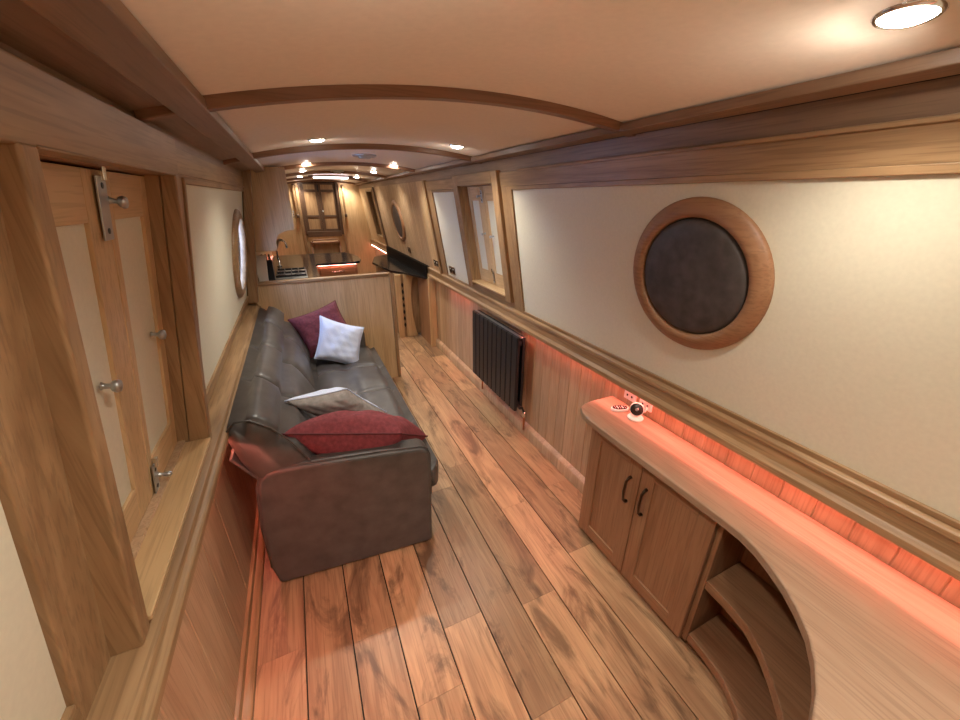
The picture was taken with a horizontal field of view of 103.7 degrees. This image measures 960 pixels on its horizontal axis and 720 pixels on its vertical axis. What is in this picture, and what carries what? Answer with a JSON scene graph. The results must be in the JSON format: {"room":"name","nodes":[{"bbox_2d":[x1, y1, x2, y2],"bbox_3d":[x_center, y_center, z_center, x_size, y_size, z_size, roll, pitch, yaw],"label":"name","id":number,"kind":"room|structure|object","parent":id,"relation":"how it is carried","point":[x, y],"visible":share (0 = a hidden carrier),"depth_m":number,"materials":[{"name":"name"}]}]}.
{"room":"ship interior","nodes":[
{"label":"ship interior","id":0,"kind":"room"},
{"bbox_2d":[0,41,271,719],"bbox_3d":[-1.853,-0.518,2.934,0.472,2.050,8.800,-10,25,-23],"label":"wall","id":1,"kind":"structure","parent":0,"point":[55,656],"depth_m":0.59,"materials":[{"name":"brown wood"}]},
{"bbox_2d":[0,142,211,656],"bbox_3d":[-0.801,0.012,0.878,0.238,0.852,0.788,-10,25,-23],"label":"window frame","id":2,"kind":"structure","parent":1,"relation":"in","point":[99,246],"depth_m":0.77,"materials":[{"name":"brown wood"}]},
{"bbox_2d":[79,167,151,519],"bbox_3d":[-0.762,0.066,0.734,0.155,0.805,0.389,-10,25,-23],"label":"shutter","id":3,"kind":"object","parent":2,"relation":"attached to","point":[103,324],"depth_m":0.80,"materials":[{"name":"brown wood"}]},
{"bbox_2d":[106,171,176,495],"bbox_3d":[-0.902,-0.054,1.012,0.155,0.805,0.269,-10,25,-23],"label":"shutter","id":4,"kind":"object","parent":2,"relation":"attached to","point":[144,257],"depth_m":1.03,"materials":[{"name":"brown wood"}]},
{"bbox_2d":[21,0,264,172],"bbox_3d":[-1.580,-1.364,2.696,0.061,0.038,8.700,-10,25,-23],"label":"trim","id":5,"kind":"structure","parent":1,"relation":"attached to","point":[107,29],"depth_m":0.51,"materials":[{"name":"brown wood"}]},
{"bbox_2d":[86,304,261,719],"bbox_3d":[-0.902,0.356,1.211,0.103,0.050,4.420,-10,25,-23],"label":"trim","id":6,"kind":"structure","parent":1,"relation":"attached to","point":[132,686],"depth_m":0.82,"materials":[{"name":"brown wood"}]},
{"bbox_2d":[232,209,246,297],"bbox_3d":[-1.611,-0.683,2.445,0.206,0.554,0.560,-10,25,-23],"label":"window","id":7,"kind":"structure","parent":1,"relation":"in","point":[239,250],"depth_m":2.38,"materials":[{"name":"brown wood"}]},
{"bbox_2d":[234,506,264,719],"bbox_3d":[-0.919,1.115,1.511,0.045,0.055,4.390,-10,25,-23],"label":"baseboard","id":8,"kind":"structure","parent":1,"relation":"attached to","point":[245,696],"depth_m":1.52,"materials":[{"name":"brown wood"}]},
{"bbox_2d":[287,180,354,184],"bbox_3d":[-2.771,-2.984,6.377,1.430,0.137,0.036,-10,25,-23],"label":"trim","id":9,"kind":"structure","parent":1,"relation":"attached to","point":[301,180],"depth_m":6.38,"materials":[{"name":"brown wood"}]},
{"bbox_2d":[286,177,366,181],"bbox_3d":[-2.246,-2.535,5.335,1.430,0.137,0.036,-10,25,-23],"label":"trim","id":10,"kind":"structure","parent":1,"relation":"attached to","point":[298,178],"depth_m":5.25,"materials":[{"name":"brown wood"}]},
{"bbox_2d":[285,171,391,179],"bbox_3d":[-1.709,-2.076,4.268,1.430,0.137,0.036,-10,25,-23],"label":"trim","id":11,"kind":"structure","parent":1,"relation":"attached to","point":[309,172],"depth_m":4.27,"materials":[{"name":"brown wood"}]},
{"bbox_2d":[280,162,422,173],"bbox_3d":[-1.179,-1.624,3.217,1.430,0.137,0.036,-10,25,-23],"label":"trim","id":12,"kind":"structure","parent":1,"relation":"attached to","point":[287,167],"depth_m":3.21,"materials":[{"name":"brown wood"}]},
{"bbox_2d":[223,143,481,164],"bbox_3d":[-0.642,-1.165,2.150,1.430,0.137,0.036,-10,25,-23],"label":"trim","id":13,"kind":"structure","parent":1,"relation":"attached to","point":[349,146],"depth_m":2.09,"materials":[{"name":"brown wood"}]},
{"bbox_2d":[133,84,635,137],"bbox_3d":[-0.100,-0.702,1.075,1.430,0.137,0.036,-10,25,-23],"label":"trim","id":14,"kind":"structure","parent":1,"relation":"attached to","point":[298,94],"depth_m":0.98,"materials":[{"name":"brown wood"}]},
{"bbox_2d":[271,182,375,273],"bbox_3d":[-2.852,-2.256,6.901,2.400,1.990,0.080,-10,25,-23],"label":"wall","id":15,"kind":"structure","parent":0,"point":[356,238],"depth_m":6.93,"materials":[{"name":"brown wood"}]},
{"bbox_2d":[291,184,299,217],"bbox_3d":[-3.175,-2.737,6.485,0.044,0.540,0.053,-10,25,-23],"label":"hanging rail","id":16,"kind":"object","parent":15,"relation":"attached to","point":[298,216],"visible":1,"depth_m":6.47,"materials":[{"name":"wood"}]},
{"bbox_2d":[297,182,343,236],"bbox_3d":[-2.833,-2.686,6.731,0.655,0.915,0.070,-10,25,-23],"label":"door","id":17,"kind":"structure","parent":15,"relation":"in","point":[329,203],"depth_m":6.74,"materials":[{"name":"brown wood"}]},
{"bbox_2d":[341,184,347,216],"bbox_3d":[-2.449,-2.868,6.795,0.044,0.540,0.053,-10,25,-23],"label":"hanging rail","id":18,"kind":"object","parent":15,"relation":"attached to","point":[341,184],"visible":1,"depth_m":6.78,"materials":[{"name":"metal"}]},
{"bbox_2d":[0,0,959,227],"bbox_3d":[-1.033,-1.118,3.113,2.400,1.095,8.840,-10,25,-23],"label":"ceiling","id":19,"kind":"structure","parent":0,"point":[623,61],"depth_m":0.73,"materials":[{"name":"cream painted panel"},{"name":"mahogany oak"}]},
{"bbox_2d":[251,167,294,251],"bbox_3d":[-2.067,-1.517,3.749,0.383,0.598,2.125,-10,25,-23],"label":"upper cabinet","id":20,"kind":"object","parent":19,"relation":"attached to","point":[273,214],"visible":0.94,"depth_m":2.87,"materials":[{"name":"brown wood"}]},
{"bbox_2d":[308,138,325,141],"bbox_3d":[-0.784,-1.060,1.812,0.086,0.022,0.086,-10,25,-23],"label":"recessed light","id":21,"kind":"object","parent":19,"relation":"in","point":[313,139],"visible":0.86,"depth_m":1.79,"materials":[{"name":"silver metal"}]},
{"bbox_2d":[308,175,352,178],"bbox_3d":[-2.005,-2.458,5.060,0.560,0.042,0.115,-10,25,-23],"label":"tube light","id":22,"kind":"object","parent":19,"relation":"attached to","point":[313,176],"visible":0.86,"depth_m":5.03,"materials":[{"name":"white plastic"}]},
{"bbox_2d":[313,176,347,178],"bbox_3d":[-1.997,-2.441,5.048,0.440,0.020,0.075,-10,25,-23],"label":"diffuser","id":23,"kind":"object","parent":22,"relation":"attached to","point":[322,177],"depth_m":5.03,"materials":[{"name":"white plastic"}]},
{"bbox_2d":[330,170,343,172],"bbox_3d":[-1.610,-2.121,4.250,0.150,0.028,0.150,-10,25,-23],"label":"ceiling vent","id":24,"kind":"object","parent":19,"relation":"in","point":[333,171],"visible":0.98,"depth_m":4.20,"materials":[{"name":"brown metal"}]},
{"bbox_2d":[352,154,376,158],"bbox_3d":[-0.825,-1.450,2.691,0.170,0.028,0.170,-10,25,-23],"label":"ceiling vent","id":25,"kind":"object","parent":19,"relation":"in","point":[360,156],"visible":0.99,"depth_m":2.65,"materials":[{"name":"grey metal"}]},
{"bbox_2d":[449,144,463,148],"bbox_3d":[-0.129,-1.185,2.088,0.086,0.021,0.086,-10,25,-23],"label":"recessed light","id":26,"kind":"object","parent":19,"relation":"in","point":[457,146],"visible":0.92,"depth_m":2.07,"materials":[{"name":"silver metal"}]},
{"bbox_2d":[870,0,949,29],"bbox_3d":[0.663,-0.534,0.584,0.086,0.022,0.086,-10,25,-23],"label":"recessed light","id":27,"kind":"object","parent":19,"relation":"in","point":[912,13],"visible":1,"depth_m":0.57,"materials":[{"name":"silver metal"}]},
{"bbox_2d":[253,333,733,719],"bbox_3d":[-1.030,0.251,3.668,1.815,0.060,8.700,-10,25,-23],"label":"floor","id":28,"kind":"structure","parent":0,"point":[509,610],"depth_m":1.61,"materials":[{"name":"brown wood"}]},
{"bbox_2d":[248,272,400,377],"bbox_3d":[-1.334,-0.222,3.381,1.177,1.035,0.053,-10,25,-23],"label":"wall","id":29,"kind":"structure","parent":28,"relation":"on","point":[367,301],"depth_m":3.34,"materials":[{"name":"brown wood"}]},
{"bbox_2d":[310,238,341,253],"bbox_3d":[-2.734,-1.690,6.862,0.500,0.981,0.550,-10,25,-23],"label":"wooden steps","id":30,"kind":"structure","parent":28,"relation":"on","point":[315,241],"depth_m":6.77,"materials":[{"name":"brown wood"}]},
{"bbox_2d":[226,306,438,580],"bbox_3d":[-0.972,0.240,2.502,0.858,0.882,2.003,-10,25,-23],"label":"sofa","id":31,"kind":"object","parent":28,"relation":"on","point":[319,512],"visible":0.8,"depth_m":1.74,"materials":[{"name":"leather"}]},
{"bbox_2d":[227,306,319,477],"bbox_3d":[-1.200,0.094,2.333,0.345,0.482,1.890,-10,25,-23],"label":"cushion","id":32,"kind":"object","parent":31,"relation":"on","point":[278,367],"depth_m":1.70,"materials":[{"name":"leather"}]},
{"bbox_2d":[288,300,346,357],"bbox_3d":[-1.283,-0.258,3.081,0.470,0.405,0.223,-17,28,-34],"label":"cushion","id":33,"kind":"object","parent":31,"relation":"on","point":[307,326],"visible":0.53,"depth_m":2.99,"materials":[{"name":"fabric"}]},
{"bbox_2d":[284,387,386,415],"bbox_3d":[-0.745,0.256,2.035,0.182,0.286,0.532,19,30,37],"label":"cushion","id":34,"kind":"object","parent":31,"relation":"on","point":[324,401],"visible":0.6,"depth_m":1.93,"materials":[{"name":"white fabric"}]},
{"bbox_2d":[314,315,363,363],"bbox_3d":[-1.117,-0.138,3.002,0.417,0.437,0.207,-10,25,-23],"label":"cushion","id":35,"kind":"object","parent":31,"relation":"on","point":[337,342],"visible":0.96,"depth_m":2.94,"materials":[{"name":"white fabric"}]},
{"bbox_2d":[281,410,427,454],"bbox_3d":[-0.561,0.369,1.840,0.654,0.345,0.312,-7,24,-16],"label":"cushion","id":36,"kind":"object","parent":31,"relation":"on","point":[344,430],"visible":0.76,"depth_m":1.69,"materials":[{"name":"red fabric"}]},
{"bbox_2d":[315,346,438,485],"bbox_3d":[-0.852,0.308,2.588,0.595,0.209,1.810,-10,25,-23],"label":"seat cushion","id":37,"kind":"object","parent":31,"relation":"on","point":[367,377],"depth_m":2.70,"materials":[{"name":"leather"}]},
{"bbox_2d":[317,264,357,276],"bbox_3d":[-1.884,-0.861,5.083,0.485,0.865,0.525,-10,25,-23],"label":"base cabinet","id":38,"kind":"object","parent":28,"relation":"on","point":[350,269],"visible":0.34,"depth_m":4.74,"materials":[{"name":"brown wood"}]},
{"bbox_2d":[376,266,420,337],"bbox_3d":[-1.164,-0.916,5.299,0.315,0.799,1.330,-10,25,-23],"label":"cabinet","id":39,"kind":"object","parent":28,"relation":"on","point":[406,296],"visible":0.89,"depth_m":4.75,"materials":[{"name":"brown wood"}]},
{"bbox_2d":[417,277,437,346],"bbox_3d":[-0.642,-0.630,4.597,0.080,0.828,0.465,-10,25,-23],"label":"base cabinet","id":40,"kind":"object","parent":28,"relation":"on","point":[426,289],"visible":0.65,"depth_m":4.49,"materials":[{"name":"brown wood"}]},
{"bbox_2d":[578,428,745,640],"bbox_3d":[0.744,0.702,1.680,0.251,0.688,0.662,-10,25,-23],"label":"base cabinet","id":41,"kind":"object","parent":28,"relation":"on","point":[657,539],"visible":0.75,"depth_m":1.54,"materials":[{"name":"brown wood"}]},
{"bbox_2d":[687,548,811,719],"bbox_3d":[0.860,1.130,0.682,0.958,0.688,1.404,-10,25,-23],"label":"shelf unit","id":42,"kind":"object","parent":28,"relation":"on","point":[755,648],"visible":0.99,"depth_m":1.28,"materials":[{"name":"brown wood"}]},
{"bbox_2d":[580,396,959,719],"bbox_3d":[0.691,0.670,0.836,0.990,0.032,2.192,-10,25,-23],"label":"countertop","id":43,"kind":"structure","parent":42,"relation":"on","point":[880,644],"depth_m":0.96,"materials":[{"name":"brown wood"}]},
{"bbox_2d":[611,405,628,411],"bbox_3d":[0.667,0.231,1.797,0.084,0.017,0.044,0,23,-1],"label":"remote control","id":44,"kind":"object","parent":43,"relation":"on","point":[616,408],"visible":1,"depth_m":1.78,"materials":[{"name":"white plastic"}]},
{"bbox_2d":[627,402,647,421],"bbox_3d":[0.718,0.228,1.723,0.072,0.081,0.084,18,29,35],"label":"security camera","id":45,"kind":"object","parent":43,"relation":"on","point":[636,408],"visible":1,"depth_m":1.71,"materials":[{"name":"white plastic"}]},
{"bbox_3d":[-2.046,-0.498,4.207,0.593,0.888,2.110,-10,25,-23],"label":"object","id":46,"kind":"object","parent":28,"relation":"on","visible":0},
{"bbox_2d":[258,252,360,281],"bbox_3d":[-1.863,-1.042,4.305,1.130,0.030,2.510,-10,25,-23],"label":"countertop","id":47,"kind":"structure","parent":46,"relation":"on","point":[310,262],"depth_m":4.78,"materials":[{"name":"black stone"}]},
{"bbox_2d":[256,255,268,280],"bbox_3d":[-1.861,-0.747,3.224,0.099,0.280,0.073,-10,25,-23],"label":"chopping board","id":48,"kind":"object","parent":47,"relation":"on","point":[262,271],"visible":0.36,"depth_m":3.21,"materials":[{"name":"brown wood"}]},
{"bbox_2d":[261,254,275,280],"bbox_3d":[-1.894,-0.802,3.368,0.090,0.270,0.178,-10,25,-23],"label":"knife block","id":49,"kind":"object","parent":47,"relation":"on","point":[271,273],"visible":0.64,"depth_m":3.35,"materials":[{"name":"black plastic"}]},
{"bbox_2d":[276,239,287,266],"bbox_3d":[-2.278,-1.231,4.322,0.096,0.303,0.132,14,27,30],"label":"tap","id":50,"kind":"object","parent":47,"relation":"on","point":[285,243],"visible":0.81,"depth_m":4.31,"materials":[{"name":"silver metal"}]},
{"bbox_2d":[276,267,307,279],"bbox_3d":[-1.941,-0.896,3.879,0.290,0.038,0.500,-10,25,-23],"label":"cooktop","id":51,"kind":"object","parent":47,"relation":"in","point":[285,273],"visible":0.98,"depth_m":3.82,"materials":[{"name":"metal"}]},
{"bbox_2d":[358,74,959,608],"bbox_3d":[-0.208,-0.816,3.635,0.434,2.050,8.800,-10,25,-23],"label":"wall","id":52,"kind":"structure","parent":0,"point":[852,363],"depth_m":1.06,"materials":[{"name":"cream painted panel"},{"name":"oak"},{"name":"mahogany oak"}]},
{"bbox_2d":[365,189,384,238],"bbox_3d":[-1.665,-2.376,6.134,0.234,0.720,0.590,-10,25,-23],"label":"window","id":53,"kind":"structure","parent":52,"relation":"in","point":[370,191],"depth_m":6.24,"materials":[{"name":"brown wood"}]},
{"bbox_2d":[391,200,405,241],"bbox_3d":[-1.054,-1.795,4.875,0.118,0.505,0.510,-10,25,-23],"label":"window","id":54,"kind":"structure","parent":52,"relation":"in","point":[394,203],"depth_m":4.73,"materials":[{"name":"brown wood"}]},
{"bbox_2d":[392,206,402,236],"bbox_3d":[-1.060,-1.793,4.872,0.082,0.391,0.396,-10,25,-23],"label":"porthole bung","id":55,"kind":"object","parent":54,"relation":"in","point":[396,217],"visible":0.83,"depth_m":4.83,"materials":[{"name":"leather"}]},
{"bbox_2d":[372,246,429,278],"bbox_3d":[-1.183,-1.339,5.084,0.445,0.145,2.129,-10,25,-23],"label":"television","id":56,"kind":"object","parent":52,"relation":"attached to","point":[395,261],"visible":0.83,"depth_m":4.94,"materials":[{"name":"black plastic"}]},
{"bbox_2d":[433,259,438,267],"bbox_3d":[-0.457,-1.014,3.958,0.026,0.070,0.150,-10,25,-23],"label":"wall socket","id":57,"kind":"object","parent":52,"relation":"attached to","point":[434,260],"visible":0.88,"depth_m":3.95,"materials":[{"name":"silver metal"}]},
{"bbox_2d":[449,265,456,275],"bbox_3d":[-0.260,-0.848,3.565,0.027,0.075,0.150,-10,25,-23],"label":"wall socket","id":58,"kind":"object","parent":52,"relation":"attached to","point":[452,269],"visible":1,"depth_m":3.54,"materials":[{"name":"silver metal"}]},
{"bbox_2d":[452,170,513,302],"bbox_3d":[0.047,-0.898,2.741,0.244,0.818,0.730,-10,25,-23],"label":"window","id":59,"kind":"structure","parent":52,"relation":"in","point":[480,210],"depth_m":2.79,"materials":[{"name":"brown wood"}]},
{"bbox_2d":[467,186,495,284],"bbox_3d":[0.021,-0.944,2.886,0.138,0.701,0.268,-10,25,-23],"label":"shutter","id":60,"kind":"object","parent":59,"relation":"attached to","point":[479,247],"depth_m":2.92,"materials":[{"name":"brown wood"}]},
{"bbox_2d":[483,186,497,285],"bbox_3d":[0.141,-0.841,2.648,0.138,0.701,0.296,-10,25,-23],"label":"shutter","id":61,"kind":"object","parent":59,"relation":"attached to","point":[488,202],"depth_m":2.69,"materials":[{"name":"brown wood"}]},
{"bbox_2d":[473,310,525,429],"bbox_3d":[0.150,0.053,2.974,0.123,0.737,0.763,-10,25,-23],"label":"radiator","id":62,"kind":"object","parent":52,"relation":"attached to","point":[498,350],"visible":1,"depth_m":2.81,"materials":[{"name":"black metal"}]},
{"bbox_2d":[436,338,584,494],"bbox_3d":[0.098,0.311,3.332,0.028,0.099,2.950,-10,25,-23],"label":"baseboard","id":63,"kind":"structure","parent":52,"relation":"attached to","point":[577,479],"depth_m":2.86,"materials":[{"name":"brown wood"}]},
{"bbox_2d":[624,390,636,402],"bbox_3d":[0.726,0.162,1.815,0.012,0.070,0.070,-10,25,-23],"label":"power socket","id":64,"kind":"object","parent":52,"relation":"attached to","point":[628,395],"visible":0.48,"depth_m":1.82,"materials":[{"name":"white plastic"}]},
{"bbox_2d":[639,398,652,412],"bbox_3d":[0.766,0.196,1.736,0.012,0.070,0.070,-10,25,-23],"label":"power socket","id":65,"kind":"object","parent":52,"relation":"attached to","point":[645,404],"visible":0.46,"depth_m":1.73,"materials":[{"name":"white plastic"}]},
{"bbox_2d":[355,47,959,185],"bbox_3d":[-0.429,-1.604,3.172,0.050,0.033,8.700,-10,25,-23],"label":"trim","id":66,"kind":"structure","parent":52,"relation":"attached to","point":[945,63],"depth_m":0.90,"materials":[{"name":"brown wood"}]},
{"bbox_2d":[371,238,959,580],"bbox_3d":[-0.244,-0.732,3.641,0.077,0.108,8.700,-10,25,-23],"label":"trim","id":67,"kind":"structure","parent":52,"relation":"attached to","point":[931,540],"depth_m":1.22,"materials":[{"name":"brown wood"}]},
{"bbox_2d":[633,197,774,349],"bbox_3d":[0.734,-0.286,1.309,0.119,0.519,0.524,-10,25,-23],"label":"porthole frame","id":68,"kind":"structure","parent":52,"relation":"in","point":[753,243],"depth_m":1.18,"materials":[{"name":"brown wood"}]},
{"bbox_2d":[645,217,748,333],"bbox_3d":[0.728,-0.284,1.306,0.083,0.397,0.402,-10,25,-23],"label":"porthole bung","id":69,"kind":"object","parent":68,"relation":"in","point":[697,275],"visible":0.96,"depth_m":1.26,"materials":[{"name":"leather"}]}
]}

